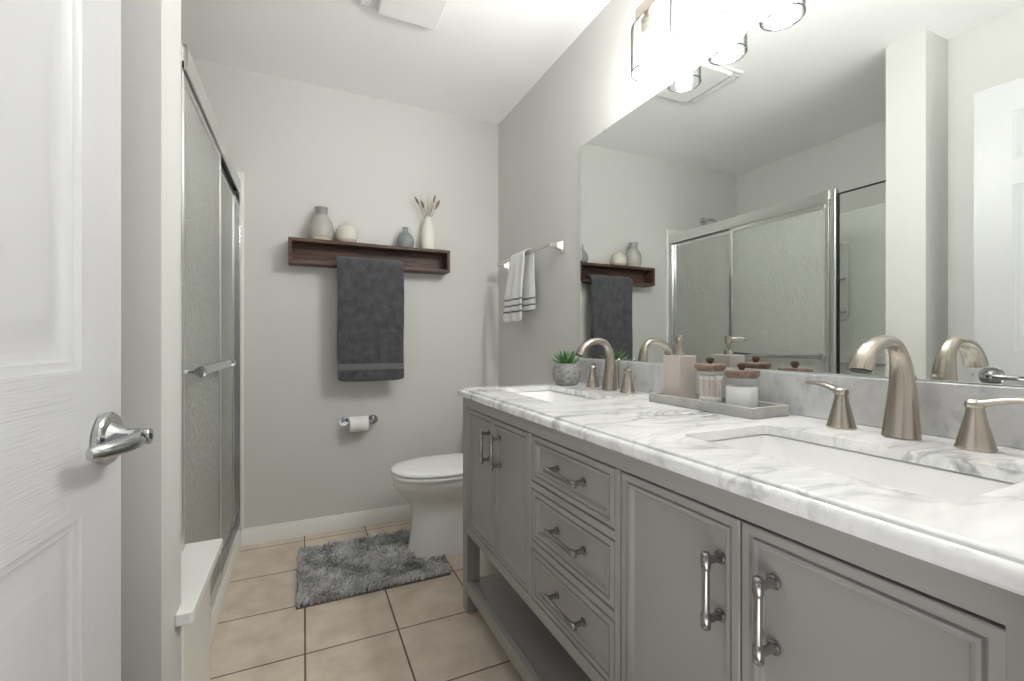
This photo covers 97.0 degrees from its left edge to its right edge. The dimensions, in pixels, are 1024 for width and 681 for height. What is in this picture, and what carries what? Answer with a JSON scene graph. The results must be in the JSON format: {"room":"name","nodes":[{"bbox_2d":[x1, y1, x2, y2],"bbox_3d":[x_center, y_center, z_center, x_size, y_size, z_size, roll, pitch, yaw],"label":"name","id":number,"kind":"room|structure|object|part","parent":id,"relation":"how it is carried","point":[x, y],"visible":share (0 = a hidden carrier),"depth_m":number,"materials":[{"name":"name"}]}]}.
{"room":"bathroom","nodes":[
{"label":"bathroom","id":0,"kind":"room"},
{"bbox_2d":[121,0,180,680],"bbox_3d":[-1.067,-0.170,0.762,0.810,2.440,0.152,0,0,-25],"label":"wall partition","id":1,"kind":"structure","parent":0,"point":[150,29],"depth_m":0.85,"materials":[{"name":"white paint"}]},
{"bbox_2d":[181,580,209,680],"bbox_3d":[-0.869,0.827,1.119,0.157,0.447,0.331,0,0,-25],"label":"wall","id":2,"kind":"structure","parent":0,"point":[195,636],"depth_m":1.15,"materials":[{"name":"white paint"}]},
{"bbox_2d":[175,538,222,626],"bbox_3d":[-0.855,0.589,1.100,0.206,0.026,0.397,0,0,-25],"label":"trim","id":3,"kind":"structure","parent":2,"relation":"on","point":[198,559],"depth_m":1.12,"materials":[{"name":"white"}]},
{"bbox_2d":[193,59,497,530],"bbox_3d":[-1.107,-0.170,2.507,2.396,2.440,0.100,0,0,-25],"label":"wall","id":4,"kind":"structure","parent":0,"point":[299,147],"depth_m":2.53,"materials":[{"name":"white paint"}]},
{"bbox_2d":[241,504,410,545],"bbox_3d":[-0.735,1.008,2.616,1.430,0.083,0.013,0,0,-25],"label":"baseboard","id":5,"kind":"structure","parent":4,"relation":"attached to","point":[274,532],"depth_m":2.47,"materials":[{"name":"white paint"}]},
{"bbox_2d":[339,415,377,425],"bbox_3d":[-0.851,0.450,2.524,0.210,0.053,0.082,0,0,-25],"label":"paper holder","id":6,"kind":"object","parent":4,"relation":"attached to","point":[343,421],"visible":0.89,"depth_m":2.52,"materials":[{"name":"silver metal"}]},
{"bbox_3d":[-0.922,0.450,2.491,0.053,0.053,0.082,0,0,-25],"label":"post","id":7,"kind":"part","parent":6,"relation":"part of","materials":[{"name":"silver metal"}]},
{"bbox_2d":[349,416,368,431],"bbox_3d":[-0.845,0.460,2.495,0.099,0.084,0.084,0,0,-25],"label":"toilet paper roll","id":8,"kind":"object","parent":6,"relation":"on","point":[356,423],"visible":1,"depth_m":2.46,"materials":[{"name":"white paper"}]},
{"bbox_3d":[-0.780,0.450,2.557,0.053,0.053,0.082,0,0,-25],"label":"post","id":9,"kind":"part","parent":6,"relation":"part of","materials":[{"name":"silver metal"}]},
{"bbox_2d":[288,237,449,274],"bbox_3d":[-0.777,-0.465,2.541,0.856,0.130,0.112,0,0,-25],"label":"box shelf","id":10,"kind":"object","parent":4,"relation":"attached to","point":[307,252],"visible":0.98,"depth_m":2.53,"materials":[{"name":"brown wood"}]},
{"bbox_2d":[309,206,332,239],"bbox_3d":[-1.022,-0.620,2.427,0.121,0.180,0.121,0,0,-25],"label":"ceramic vase","id":11,"kind":"object","parent":10,"relation":"on","point":[320,226],"visible":0.88,"depth_m":2.39,"materials":[{"name":"beige ceramic"}]},
{"bbox_2d":[335,222,357,241],"bbox_3d":[-0.905,-0.588,2.481,0.115,0.116,0.115,0,0,-25],"label":"ceramic vase","id":12,"kind":"object","parent":10,"relation":"on","point":[346,233],"visible":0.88,"depth_m":2.44,"materials":[{"name":"beige ceramic"}]},
{"bbox_2d":[336,256,403,381],"bbox_3d":[-0.783,-0.115,2.501,0.353,0.674,0.126,0,0,-25],"label":"bath towel","id":13,"kind":"object","parent":10,"relation":"hanging from","point":[370,304],"visible":1,"depth_m":2.44,"materials":[{"name":"grey fabric"}]},
{"bbox_2d":[397,227,413,246],"bbox_3d":[-0.615,-0.591,2.614,0.098,0.121,0.098,0,0,-25],"label":"ceramic vase","id":14,"kind":"object","parent":10,"relation":"on","point":[405,239],"visible":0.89,"depth_m":2.58,"materials":[{"name":"grey ceramic"}]},
{"bbox_2d":[421,216,435,248],"bbox_3d":[-0.494,-0.628,2.670,0.087,0.196,0.087,0,0,-25],"label":"ceramic vase","id":15,"kind":"object","parent":10,"relation":"on","point":[428,241],"visible":0.89,"depth_m":2.64,"materials":[{"name":"white ceramic"}]},
{"bbox_2d":[415,194,439,217],"bbox_3d":[-0.496,-0.727,2.669,0.154,0.272,0.047,0,0,-25],"label":"dried stems","id":16,"kind":"object","parent":15,"relation":"in","point":[424,205],"visible":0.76,"depth_m":2.67,"materials":[{"name":"beige plant"}]},
{"bbox_2d":[210,519,523,680],"bbox_3d":[-0.541,1.080,1.276,2.396,0.060,2.810,0,0,-25],"label":"floor","id":17,"kind":"structure","parent":0,"point":[419,631],"depth_m":1.64,"materials":[{"name":"beige tile"}]},
{"bbox_2d":[210,530,240,647],"bbox_3d":[-1.426,1.006,1.493,0.766,0.085,1.474,0,0,-25],"label":"shower pan","id":18,"kind":"object","parent":17,"relation":"on","point":[219,602],"visible":0.03,"depth_m":1.82,"materials":[{"name":"white"}]},
{"bbox_2d":[181,42,240,614],"bbox_3d":[-1.082,0.075,1.642,0.097,1.775,1.458,0,0,-25],"label":"shower enclosure","id":19,"kind":"object","parent":18,"relation":"on","point":[210,206],"visible":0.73,"depth_m":1.59,"materials":[{"name":"clear glass"}]},
{"bbox_3d":[-0.906,-0.118,1.216,0.030,1.387,0.030,0,0,-25],"label":"post","id":20,"kind":"part","parent":19,"relation":"part of","materials":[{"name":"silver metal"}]},
{"bbox_3d":[-1.037,0.095,1.522,0.014,1.687,0.628,0,0,-25],"label":"door frame","id":21,"kind":"part","parent":19,"relation":"part of","materials":[{"name":"silver metal"}]},
{"bbox_3d":[-1.037,0.095,1.522,0.005,1.661,0.616,0,0,-25],"label":"sliding door","id":22,"kind":"part","parent":19,"relation":"part of","materials":[{"name":"clear glass"}]},
{"bbox_3d":[-1.280,0.095,2.006,0.005,1.661,0.553,0,0,-25],"label":"sliding door","id":23,"kind":"part","parent":19,"relation":"part of","materials":[{"name":"clear glass"}]},
{"bbox_3d":[-1.280,0.095,2.006,0.014,1.687,0.565,0,0,-25],"label":"door frame","id":24,"kind":"part","parent":19,"relation":"part of","materials":[{"name":"silver metal"}]},
{"bbox_2d":[294,528,452,609],"bbox_3d":[-0.665,1.029,2.134,0.651,0.042,0.545,0,0,-27],"label":"bath mat","id":25,"kind":"object","parent":17,"relation":"on","point":[350,568],"visible":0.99,"depth_m":2.04,"materials":[{"name":"grey fabric"}]},
{"bbox_2d":[391,453,462,557],"bbox_3d":[-0.253,0.670,2.355,0.735,0.760,0.450,0,0,-25],"label":"toilet","id":26,"kind":"object","parent":17,"relation":"on","point":[432,486],"visible":0.44,"depth_m":2.20,"materials":[{"name":"white ceramic"}]},
{"bbox_3d":[-0.359,0.656,2.306,0.501,0.018,0.368,0,0,-25],"label":"seat","id":27,"kind":"part","parent":26,"relation":"part of","materials":[{"name":"white"}]},
{"bbox_3d":[-0.355,0.632,2.308,0.509,0.024,0.370,0,0,-25],"label":"lid","id":28,"kind":"part","parent":26,"relation":"part of","materials":[{"name":"white"}]},
{"bbox_2d":[480,549,498,576],"bbox_3d":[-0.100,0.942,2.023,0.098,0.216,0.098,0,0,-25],"label":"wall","id":29,"kind":"structure","parent":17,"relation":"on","point":[487,567],"depth_m":1.98,"materials":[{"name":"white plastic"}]},
{"bbox_2d":[463,397,1023,680],"bbox_3d":[0.369,0.634,1.180,0.579,0.831,1.571,0,0,-25],"label":"vanity cabinet","id":30,"kind":"object","parent":17,"relation":"on","point":[611,565],"visible":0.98,"depth_m":0.77,"materials":[{"name":"grey paint"}]},
{"bbox_3d":[-0.159,0.634,1.773,0.052,0.831,0.052,0,0,-25],"label":"leg","id":31,"kind":"part","parent":30,"relation":"part of","materials":[{"name":"grey paint"}]},
{"bbox_3d":[-0.108,0.482,1.624,0.020,0.445,0.256,0,0,-25],"label":"door","id":32,"kind":"part","parent":30,"relation":"part of","materials":[{"name":"grey paint"}]},
{"bbox_3d":[-0.093,0.360,1.538,0.038,0.116,0.020,0,0,-25],"label":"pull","id":33,"kind":"part","parent":30,"relation":"part of","materials":[{"name":"silver metal"}]},
{"bbox_3d":[-0.056,0.360,1.457,0.038,0.116,0.020,0,0,-25],"label":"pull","id":34,"kind":"part","parent":30,"relation":"part of","materials":[{"name":"silver metal"}]},
{"bbox_3d":[0.000,0.482,1.389,0.020,0.445,0.256,0,0,-25],"label":"door","id":35,"kind":"part","parent":30,"relation":"part of","materials":[{"name":"grey paint"}]},
{"bbox_2d":[467,572,591,680],"bbox_3d":[0.379,0.949,1.184,0.538,0.046,1.531,0,0,-25],"label":"shelf","id":36,"kind":"object","parent":30,"relation":"attached to","point":[533,650],"depth_m":1.45,"materials":[{"name":"grey paint"}]},
{"bbox_3d":[0.121,0.638,1.073,0.038,0.020,0.146,0,0,-25],"label":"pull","id":37,"kind":"part","parent":30,"relation":"part of","materials":[{"name":"silver metal"}]},
{"bbox_3d":[0.121,0.476,1.073,0.038,0.020,0.146,0,0,-25],"label":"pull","id":38,"kind":"part","parent":30,"relation":"part of","materials":[{"name":"silver metal"}]},
{"bbox_3d":[0.121,0.321,1.073,0.038,0.020,0.146,0,0,-25],"label":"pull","id":39,"kind":"part","parent":30,"relation":"part of","materials":[{"name":"silver metal"}]},
{"bbox_3d":[0.140,0.638,1.085,0.020,0.133,0.360,0,0,-25],"label":"drawer","id":40,"kind":"part","parent":30,"relation":"part of","materials":[{"name":"grey paint"}]},
{"bbox_3d":[0.140,0.476,1.085,0.020,0.137,0.360,0,0,-25],"label":"drawer","id":41,"kind":"part","parent":30,"relation":"part of","materials":[{"name":"grey paint"}]},
{"bbox_3d":[0.140,0.321,1.085,0.020,0.122,0.360,0,0,-25],"label":"drawer","id":42,"kind":"part","parent":30,"relation":"part of","materials":[{"name":"grey paint"}]},
{"bbox_3d":[0.281,0.482,0.778,0.020,0.445,0.268,0,0,-25],"label":"door","id":43,"kind":"part","parent":30,"relation":"part of","materials":[{"name":"grey paint"}]},
{"bbox_3d":[0.300,0.374,0.682,0.038,0.116,0.020,0,0,-25],"label":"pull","id":44,"kind":"part","parent":30,"relation":"part of","materials":[{"name":"silver metal"}]},
{"bbox_2d":[457,383,1023,595],"bbox_3d":[0.381,0.203,1.194,0.584,0.032,1.590,0,0,-25],"label":"countertop","id":45,"kind":"structure","parent":30,"relation":"on","point":[979,537],"depth_m":0.69,"materials":[{"name":"white stone"}]},
{"bbox_2d":[512,390,596,401],"bbox_3d":[0.141,0.277,1.622,0.296,0.140,0.494,0,0,-25],"label":"sink basin","id":46,"kind":"object","parent":45,"relation":"in","point":[546,395],"visible":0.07,"depth_m":1.83,"materials":[{"name":"white ceramic"}]},
{"bbox_2d":[552,350,580,385],"bbox_3d":[0.232,0.112,1.913,0.140,0.150,0.127,0,0,-25],"label":"potted succulent","id":47,"kind":"object","parent":45,"relation":"on","point":[565,372],"visible":0.99,"depth_m":1.87,"materials":[{"name":"grey concrete"}]},
{"bbox_2d":[552,363,580,385],"bbox_3d":[0.231,0.141,1.911,0.121,0.091,0.121,0,0,-25],"label":"pot","id":48,"kind":"object","parent":47,"relation":"attached to","point":[565,374],"depth_m":1.86,"materials":[{"name":"grey concrete"}]},
{"bbox_2d":[575,338,635,393],"bbox_3d":[0.368,0.089,1.716,0.214,0.198,0.315,0,0,23],"label":"widespread faucet","id":49,"kind":"object","parent":45,"relation":"on","point":[609,378],"visible":1,"depth_m":1.69,"materials":[{"name":"silver metal"}]},
{"bbox_3d":[0.324,0.151,1.813,0.054,0.072,0.054,0,0,-25],"label":"handle","id":50,"kind":"part","parent":49,"relation":"part of","materials":[{"name":"silver metal"}]},
{"bbox_3d":[0.332,0.104,1.848,0.028,0.023,0.100,0,0,13],"label":"lever","id":51,"kind":"part","parent":49,"relation":"part of","materials":[{"name":"silver metal"}]},
{"bbox_3d":[0.314,0.089,1.691,0.175,0.198,0.062,0,0,-25],"label":"spout","id":52,"kind":"part","parent":49,"relation":"part of","materials":[{"name":"silver metal"}]},
{"bbox_3d":[0.409,0.128,1.734,0.012,0.118,0.013,0,0,-25],"label":"lift rod","id":53,"kind":"part","parent":49,"relation":"part of","materials":[{"name":"silver metal"}]},
{"bbox_3d":[0.413,0.151,1.619,0.054,0.072,0.054,0,0,-25],"label":"handle","id":54,"kind":"part","parent":49,"relation":"part of","materials":[{"name":"silver metal"}]},
{"bbox_3d":[0.405,0.104,1.584,0.028,0.023,0.101,0,0,13],"label":"lever","id":55,"kind":"part","parent":49,"relation":"part of","materials":[{"name":"silver metal"}]},
{"bbox_2d":[649,392,788,418],"bbox_3d":[0.555,0.174,1.258,0.136,0.026,0.353,0,0,-25],"label":"tray","id":56,"kind":"object","parent":45,"relation":"on","point":[764,409],"visible":0.83,"depth_m":1.16,"materials":[{"name":"white stone"}]},
{"bbox_2d":[663,335,695,399],"bbox_3d":[0.504,0.081,1.364,0.072,0.193,0.069,0,0,-25],"label":"soap dispenser","id":57,"kind":"object","parent":56,"relation":"on","point":[679,372],"visible":0.92,"depth_m":1.34,"materials":[{"name":"ceramic"}]},
{"bbox_2d":[663,355,695,399],"bbox_3d":[0.505,0.111,1.366,0.067,0.132,0.067,0,0,-25],"label":"bottle","id":58,"kind":"object","parent":57,"relation":"attached to","point":[679,372],"depth_m":1.34,"materials":[{"name":"ceramic"}]},
{"bbox_2d":[694,357,725,402],"bbox_3d":[0.558,0.112,1.276,0.083,0.131,0.083,0,0,-25],"label":"glass jar","id":59,"kind":"object","parent":56,"relation":"on","point":[709,366],"visible":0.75,"depth_m":1.25,"materials":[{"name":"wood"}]},
{"bbox_2d":[701,375,703,400],"bbox_3d":[0.532,0.133,1.268,0.007,0.073,0.007,1,-1,-31],"label":"cotton swab","id":60,"kind":"object","parent":59,"relation":"in","point":[702,377],"visible":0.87,"depth_m":1.27,"materials":[{"name":"white paper"}]},
{"bbox_2d":[707,376,710,401],"bbox_3d":[0.545,0.134,1.257,0.011,0.073,0.007,0,0,21],"label":"cotton swab","id":61,"kind":"object","parent":59,"relation":"in","point":[709,399],"visible":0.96,"depth_m":1.26,"materials":[{"name":"white paper"}]},
{"bbox_3d":[0.558,0.075,1.276,0.083,0.020,0.083,0,0,-25],"label":"lid","id":62,"kind":"part","parent":59,"relation":"part of","materials":[{"name":"brown wood"}]},
{"bbox_3d":[0.558,0.056,1.276,0.021,0.019,0.021,0,0,38],"label":"knob","id":63,"kind":"part","parent":59,"relation":"part of","materials":[{"name":"brown wood"}]},
{"bbox_2d":[710,375,713,401],"bbox_3d":[0.553,0.133,1.254,0.007,0.073,0.012,0,0,-27],"label":"cotton swab","id":64,"kind":"object","parent":59,"relation":"in","point":[712,398],"visible":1,"depth_m":1.25,"materials":[{"name":"white paper"}]},
{"bbox_2d":[712,375,714,401],"bbox_3d":[0.558,0.133,1.256,0.008,0.073,0.007,0,0,-9],"label":"cotton swab","id":65,"kind":"object","parent":59,"relation":"in","point":[712,375],"visible":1,"depth_m":1.25,"materials":[{"name":"white paper"}]},
{"bbox_2d":[715,376,718,401],"bbox_3d":[0.567,0.134,1.250,0.013,0.073,0.007,0,0,-18],"label":"cotton swab","id":66,"kind":"object","parent":59,"relation":"in","point":[716,399],"visible":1,"depth_m":1.25,"materials":[{"name":"white paper"}]},
{"bbox_2d":[718,376,722,401],"bbox_3d":[0.579,0.134,1.256,0.011,0.073,0.007,0,0,28],"label":"cotton swab","id":67,"kind":"object","parent":59,"relation":"in","point":[719,400],"visible":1,"depth_m":1.25,"materials":[{"name":"white paper"}]},
{"bbox_2d":[724,363,759,378],"bbox_3d":[0.593,0.117,1.170,0.084,0.120,0.084,0,0,-25],"label":"glass jar","id":68,"kind":"object","parent":56,"relation":"on","point":[741,373],"visible":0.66,"depth_m":1.14,"materials":[{"name":"brown wood"}]},
{"bbox_3d":[0.593,0.067,1.170,0.021,0.019,0.021,0,0,2],"label":"knob","id":69,"kind":"part","parent":68,"relation":"part of","materials":[{"name":"brown wood"}]},
{"bbox_2d":[726,384,757,407],"bbox_3d":[0.593,0.143,1.170,0.074,0.055,0.074,0,0,-25],"label":"salt","id":70,"kind":"object","parent":68,"relation":"in","point":[742,395],"visible":0.88,"depth_m":1.14,"materials":[{"name":"white"}]},
{"bbox_3d":[0.593,0.086,1.170,0.084,0.020,0.084,0,0,-25],"label":"lid","id":71,"kind":"part","parent":68,"relation":"part of","materials":[{"name":"brown wood"}]},
{"bbox_2d":[708,434,1015,500],"bbox_3d":[0.536,0.277,0.763,0.296,0.140,0.458,0,0,-25],"label":"sink basin","id":72,"kind":"object","parent":45,"relation":"in","point":[938,483],"visible":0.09,"depth_m":0.81,"materials":[{"name":"white ceramic"}]},
{"bbox_2d":[805,335,1023,452],"bbox_3d":[0.709,0.089,0.856,0.198,0.198,0.386,0,0,-25],"label":"widespread faucet","id":73,"kind":"object","parent":45,"relation":"on","point":[901,419],"visible":1,"depth_m":0.85,"materials":[{"name":"silver metal"}]},
{"bbox_3d":[0.699,0.104,1.009,0.028,0.023,0.101,0,0,-14],"label":"lever","id":74,"kind":"part","parent":73,"relation":"part of","materials":[{"name":"silver metal"}]},
{"bbox_3d":[0.708,0.151,0.974,0.054,0.072,0.054,0,0,-25],"label":"handle","id":75,"kind":"part","parent":73,"relation":"part of","materials":[{"name":"silver metal"}]},
{"bbox_3d":[0.698,0.089,0.852,0.175,0.198,0.062,0,0,-25],"label":"spout","id":76,"kind":"part","parent":73,"relation":"part of","materials":[{"name":"silver metal"}]},
{"bbox_3d":[0.797,0.151,0.779,0.054,0.072,0.054,0,0,-25],"label":"handle","id":77,"kind":"part","parent":73,"relation":"part of","materials":[{"name":"silver metal"}]},
{"bbox_3d":[0.817,0.104,0.749,0.028,0.023,0.101,0,0,-32],"label":"lever","id":78,"kind":"part","parent":73,"relation":"part of","materials":[{"name":"silver metal"}]},
{"bbox_3d":[0.336,0.370,0.604,0.038,0.116,0.020,0,0,-25],"label":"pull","id":79,"kind":"part","parent":30,"relation":"part of","materials":[{"name":"silver metal"}]},
{"bbox_3d":[0.395,0.482,0.531,0.020,0.445,0.271,0,0,-25],"label":"door","id":80,"kind":"part","parent":30,"relation":"part of","materials":[{"name":"grey paint"}]},
{"bbox_3d":[0.475,0.634,0.393,0.052,0.831,0.052,0,0,-25],"label":"leg","id":81,"kind":"part","parent":30,"relation":"part of","materials":[{"name":"grey paint"}]},
{"bbox_2d":[181,0,610,124],"bbox_3d":[-0.545,-1.430,1.285,2.396,0.080,2.790,0,0,-25],"label":"ceiling","id":82,"kind":"structure","parent":0,"point":[481,58],"depth_m":2.13,"materials":[{"name":"white paint"}]},
{"bbox_2d":[359,0,448,29],"bbox_3d":[-0.412,-1.373,1.781,0.330,0.034,0.330,0,0,-25],"label":"exhaust fan","id":83,"kind":"object","parent":82,"relation":"attached to","point":[428,14],"visible":1,"depth_m":1.86,"materials":[{"name":"white plastic"}]},
{"bbox_2d":[361,0,376,8],"bbox_3d":[-0.530,-1.375,1.726,0.057,0.006,0.300,0,0,-25],"label":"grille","id":84,"kind":"object","parent":83,"relation":"attached to","point":[372,4],"depth_m":1.85,"materials":[{"name":"white plastic"}]},
{"bbox_3d":[-0.412,-1.384,1.781,0.330,0.012,0.330,0,0,-25],"label":"frame","id":85,"kind":"part","parent":83,"relation":"part of","materials":[{"name":"white plastic"}]},
{"bbox_2d":[498,0,1021,386],"bbox_3d":[0.519,-0.170,1.719,0.100,2.440,2.690,0,0,-25],"label":"wall","id":86,"kind":"structure","parent":0,"point":[590,87],"depth_m":2.18,"materials":[{"name":"white paint"}]},
{"bbox_2d":[497,240,564,271],"bbox_3d":[0.080,-0.452,2.462,0.076,0.060,0.666,0,0,-25],"label":"towel bar","id":87,"kind":"object","parent":86,"relation":"attached to","point":[560,246],"visible":0.94,"depth_m":2.21,"materials":[{"name":"silver metal"}]},
{"bbox_2d":[503,248,534,321],"bbox_3d":[0.032,-0.290,2.489,0.070,0.381,0.296,0,0,-25],"label":"hand towel","id":88,"kind":"object","parent":87,"relation":"hanging from","point":[520,288],"visible":0.95,"depth_m":2.45,"materials":[{"name":"white fabric"}]},
{"bbox_2d":[630,0,761,81],"bbox_3d":[0.583,-1.050,1.286,0.144,0.299,0.652,0,0,-25],"label":"vanity light","id":89,"kind":"object","parent":86,"relation":"attached to","point":[689,16],"visible":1,"depth_m":1.49,"materials":[{"name":"white glass"}]},
{"bbox_3d":[0.456,-0.975,1.525,0.057,0.106,0.057,0,0,-25],"label":"bulb","id":90,"kind":"part","parent":89,"relation":"part of","materials":[{"name":"white glass"}]},
{"bbox_2d":[641,11,654,36],"bbox_3d":[0.456,-1.064,1.525,0.046,0.072,0.046,0,0,-25],"label":"bulb","id":91,"kind":"object","parent":89,"relation":"attached to","point":[647,20],"depth_m":1.51,"materials":[{"name":"white glass"}]},
{"bbox_3d":[0.456,-0.988,1.525,0.111,0.166,0.111,0,0,-25],"label":"lamp shade","id":92,"kind":"part","parent":89,"relation":"part of","materials":[{"name":"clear glass"}]},
{"bbox_3d":[0.532,-0.988,1.362,0.111,0.166,0.111,0,0,-25],"label":"lamp shade","id":93,"kind":"part","parent":89,"relation":"part of","materials":[{"name":"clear glass"}]},
{"bbox_3d":[0.532,-0.975,1.362,0.057,0.106,0.057,0,0,-25],"label":"bulb","id":94,"kind":"part","parent":89,"relation":"part of","materials":[{"name":"white glass"}]},
{"bbox_2d":[579,359,1023,448],"bbox_3d":[0.639,0.134,1.310,0.020,0.106,1.587,0,0,-25],"label":"backsplash","id":95,"kind":"structure","parent":86,"relation":"attached to","point":[941,404],"depth_m":0.99,"materials":[{"name":"white stone"}]},
{"bbox_2d":[580,0,1023,386],"bbox_3d":[0.639,-0.402,1.326,0.010,0.964,1.585,0,0,-25],"label":"wall mirror","id":96,"kind":"object","parent":86,"relation":"attached to","point":[836,176],"visible":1,"depth_m":1.08,"materials":[{"name":"silver metal"}]},
{"bbox_3d":[0.286,-0.170,0.213,1.583,2.440,0.108,0,0,-25],"label":"wall","id":97,"kind":"structure","parent":0,"visible":0},
{"bbox_2d":[0,0,153,680],"bbox_3d":[-0.482,0.006,0.352,0.105,2.063,0.792,0,0,-19],"label":"door","id":98,"kind":"structure","parent":97,"relation":"in","point":[64,438],"depth_m":0.58,"materials":[{"name":"white paint"}]},
{"bbox_3d":[-0.545,0.145,0.635,0.031,0.026,0.110,0,0,-13],"label":"lever","id":99,"kind":"part","parent":98,"relation":"part of","materials":[{"name":"silver metal"}]},
{"bbox_3d":[-1.789,-0.170,1.242,0.100,2.440,1.628,0,0,-25],"label":"wall","id":100,"kind":"structure","parent":0,"visible":0},
{"bbox_2d":[234,171,243,528],"bbox_3d":[-1.421,0.070,1.495,0.778,1.865,1.474,0,0,-25],"label":"shower surround","id":101,"kind":"object","parent":100,"relation":"attached to","point":[240,174],"visible":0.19,"depth_m":2.31,"materials":[{"name":"white"}]}
]}

